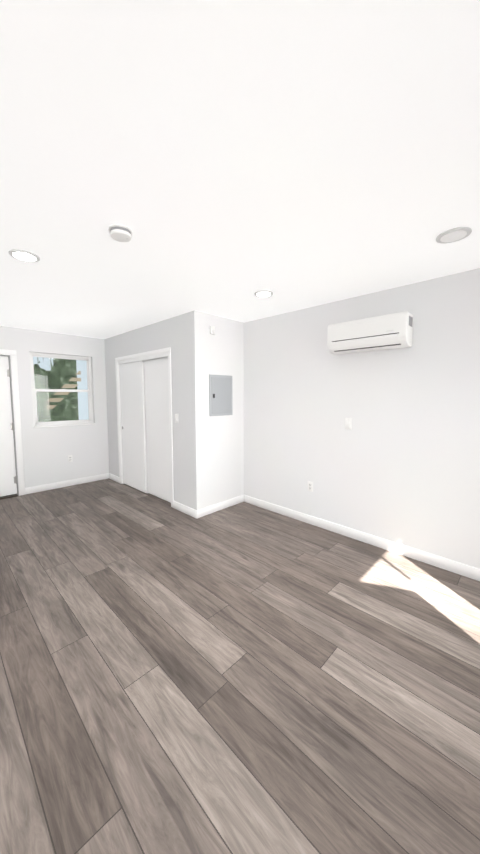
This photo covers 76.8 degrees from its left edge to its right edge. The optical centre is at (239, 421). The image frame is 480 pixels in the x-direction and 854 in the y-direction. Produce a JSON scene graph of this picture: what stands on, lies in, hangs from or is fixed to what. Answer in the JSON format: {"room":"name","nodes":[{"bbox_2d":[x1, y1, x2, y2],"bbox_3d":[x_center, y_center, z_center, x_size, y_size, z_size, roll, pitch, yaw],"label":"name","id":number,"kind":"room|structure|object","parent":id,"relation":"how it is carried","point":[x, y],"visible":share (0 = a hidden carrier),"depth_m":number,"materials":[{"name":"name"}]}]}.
{"room":"empty living room","nodes":[
{"label":"empty living room","id":0,"kind":"room"},
{"bbox_2d":[0,326,137,487],"bbox_3d":[-3.043,-0.143,4.718,0.120,2.450,3.750,5,7,44],"label":"wall","id":1,"kind":"structure","parent":0,"point":[47,451],"depth_m":4.82,"materials":[{"name":"grey paint"}]},
{"bbox_2d":[0,356,17,499],"bbox_3d":[-3.621,0.119,4.093,0.155,2.033,0.922,5,7,44],"label":"front door","id":2,"kind":"structure","parent":1,"relation":"in","point":[8,482],"depth_m":4.36,"materials":[{"name":"white wood"}]},
{"bbox_2d":[0,349,24,495],"bbox_3d":[-3.644,0.072,4.105,0.140,2.125,1.090,5,7,44],"label":"door frame","id":3,"kind":"structure","parent":1,"relation":"attached to","point":[16,410],"depth_m":4.41,"materials":[{"name":"white wood"}]},
{"bbox_2d":[29,352,93,426],"bbox_3d":[-2.863,-0.495,4.905,0.058,1.136,0.886,5,7,44],"label":"window","id":4,"kind":"structure","parent":1,"relation":"in","point":[89,395],"depth_m":4.87,"materials":[{"name":"white plastic"}]},
{"bbox_2d":[34,423,94,427],"bbox_3d":[-2.821,0.069,4.911,0.072,0.016,0.888,5,7,44],"label":"window sill","id":5,"kind":"structure","parent":1,"relation":"attached to","point":[63,425],"depth_m":4.85,"materials":[{"name":"white wood"}]},
{"bbox_2d":[25,473,108,494],"bbox_3d":[-2.781,1.014,4.987,0.014,0.100,1.260,5,7,44],"label":"baseboard","id":6,"kind":"structure","parent":1,"relation":"attached to","point":[44,487],"depth_m":4.92,"materials":[{"name":"white wood"}]},
{"bbox_2d":[68,455,72,461],"bbox_3d":[-2.780,0.615,4.959,0.009,0.115,0.070,5,7,44],"label":"electrical outlet","id":7,"kind":"object","parent":1,"relation":"attached to","point":[70,459],"visible":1,"depth_m":4.96,"materials":[{"name":"white plastic"}]},
{"bbox_2d":[104,311,196,509],"bbox_3d":[-1.400,-0.123,4.490,2.550,2.450,0.100,5,7,44],"label":"wall","id":8,"kind":"structure","parent":0,"point":[176,334],"depth_m":3.83,"materials":[{"name":"grey paint"}]},
{"bbox_2d":[109,473,118,482],"bbox_3d":[-2.196,0.989,5.285,0.435,0.100,0.014,5,7,44],"label":"baseboard","id":9,"kind":"structure","parent":8,"relation":"attached to","point":[114,477],"depth_m":5.26,"materials":[{"name":"white wood"}]},
{"bbox_2d":[115,347,173,507],"bbox_3d":[-1.418,0.080,4.524,1.519,2.039,0.101,5,7,44],"label":"door frame","id":10,"kind":"structure","parent":8,"relation":"attached to","point":[160,355],"depth_m":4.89,"materials":[{"name":"white wood"}]},
{"bbox_2d":[119,357,170,502],"bbox_3d":[-1.419,0.108,4.525,1.482,1.982,0.068,5,7,44],"label":"closet doors","id":11,"kind":"structure","parent":8,"relation":"in","point":[144,402],"depth_m":4.48,"materials":[{"name":"white wood"}]},
{"bbox_2d":[173,501,195,517],"bbox_3d":[-0.701,1.112,3.829,0.485,0.100,0.014,5,7,44],"label":"baseboard","id":12,"kind":"structure","parent":8,"relation":"attached to","point":[187,510],"depth_m":3.81,"materials":[{"name":"white wood"}]},
{"bbox_2d":[194,310,243,509],"bbox_3d":[-0.272,-0.073,3.892,0.100,2.450,0.820,5,7,44],"label":"wall","id":13,"kind":"structure","parent":0,"point":[219,459],"depth_m":3.82,"materials":[{"name":"grey paint"}]},
{"bbox_2d":[210,326,214,334],"bbox_3d":[-0.333,-1.096,3.652,0.026,0.100,0.065,5,7,44],"label":"door chime","id":14,"kind":"object","parent":13,"relation":"attached to","point":[212,330],"visible":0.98,"depth_m":3.64,"materials":[{"name":"white plastic"}]},
{"bbox_2d":[196,495,243,518],"bbox_3d":[-0.236,1.102,3.947,0.014,0.100,0.834,5,7,44],"label":"baseboard","id":15,"kind":"structure","parent":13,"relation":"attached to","point":[202,512],"depth_m":3.90,"materials":[{"name":"white wood"}]},
{"bbox_2d":[209,374,232,415],"bbox_3d":[-0.232,-0.323,3.825,0.020,0.510,0.390,5,7,44],"label":"box","id":16,"kind":"object","parent":13,"relation":"attached to","point":[220,395],"visible":1,"depth_m":3.81,"materials":[{"name":"grey metal"}]},
{"bbox_2d":[0,478,479,853],"bbox_3d":[-1.532,1.355,1.895,6.390,0.060,5.840,5,7,44],"label":"floor","id":17,"kind":"structure","parent":0,"point":[243,678],"depth_m":1.55,"materials":[{"name":"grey wood"}]},
{"bbox_2d":[0,0,479,338],"bbox_3d":[-1.532,-1.166,1.682,6.390,0.100,5.840,5,7,44],"label":"ceiling","id":18,"kind":"structure","parent":0,"point":[227,159],"depth_m":1.22,"materials":[{"name":"white paint"}]},
{"bbox_2d":[8,249,39,261],"bbox_3d":[-1.494,-1.144,2.103,0.180,0.012,0.180,5,7,44],"label":"recessed light","id":19,"kind":"object","parent":18,"relation":"in","point":[24,255],"visible":1,"depth_m":2.08,"materials":[{"name":"white plastic"}]},
{"bbox_2d":[109,224,132,241],"bbox_3d":[-0.702,-1.101,1.785,0.132,0.045,0.132,5,7,44],"label":"smoke detector","id":20,"kind":"object","parent":18,"relation":"attached to","point":[120,233],"visible":1,"depth_m":1.75,"materials":[{"name":"white plastic"}]},
{"bbox_2d":[254,290,272,296],"bbox_3d":[0.226,-1.211,2.886,0.180,0.012,0.180,5,7,44],"label":"recessed light","id":21,"kind":"object","parent":18,"relation":"in","point":[264,293],"visible":1,"depth_m":2.86,"materials":[{"name":"white plastic"}]},
{"bbox_2d":[436,227,471,243],"bbox_3d":[1.292,-1.122,1.834,0.180,0.012,0.180,5,7,44],"label":"recessed light","id":22,"kind":"object","parent":18,"relation":"in","point":[453,235],"visible":1,"depth_m":1.82,"materials":[{"name":"white plastic"}]},
{"bbox_2d":[244,268,479,568],"bbox_3d":[0.511,-0.064,3.785,6.270,2.450,0.120,5,7,44],"label":"wall","id":23,"kind":"structure","parent":0,"point":[399,462],"depth_m":2.91,"materials":[{"name":"grey paint"}]},
{"bbox_2d":[307,481,312,491],"bbox_3d":[0.805,0.750,3.474,0.070,0.115,0.009,5,7,44],"label":"electrical outlet","id":24,"kind":"object","parent":23,"relation":"attached to","point":[310,486],"visible":1,"depth_m":3.47,"materials":[{"name":"white plastic"}]},
{"bbox_2d":[345,418,351,429],"bbox_3d":[1.110,0.028,3.109,0.070,0.115,0.015,5,7,44],"label":"light switch","id":25,"kind":"object","parent":23,"relation":"attached to","point":[348,423],"visible":1,"depth_m":3.10,"materials":[{"name":"white plastic"}]},
{"bbox_2d":[244,495,479,580],"bbox_3d":[1.332,1.183,2.990,3.600,0.100,0.014,5,7,44],"label":"baseboard","id":26,"kind":"structure","parent":23,"relation":"attached to","point":[462,569],"depth_m":2.96,"materials":[{"name":"white wood"}]},
{"bbox_2d":[327,311,412,353],"bbox_3d":[1.191,-0.805,2.834,0.721,0.276,0.193,5,7,44],"label":"mini-split air conditioner","id":27,"kind":"object","parent":23,"relation":"attached to","point":[390,331],"visible":1,"depth_m":2.73,"materials":[{"name":"white plastic"}]},
{"label":"outside","id":28,"kind":"structure","parent":0,"visible":0},
{"bbox_2d":[33,357,88,421],"bbox_3d":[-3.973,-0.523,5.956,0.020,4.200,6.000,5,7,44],"label":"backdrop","id":29,"kind":"structure","parent":28,"point":[76,379],"depth_m":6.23,"materials":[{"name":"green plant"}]}
]}

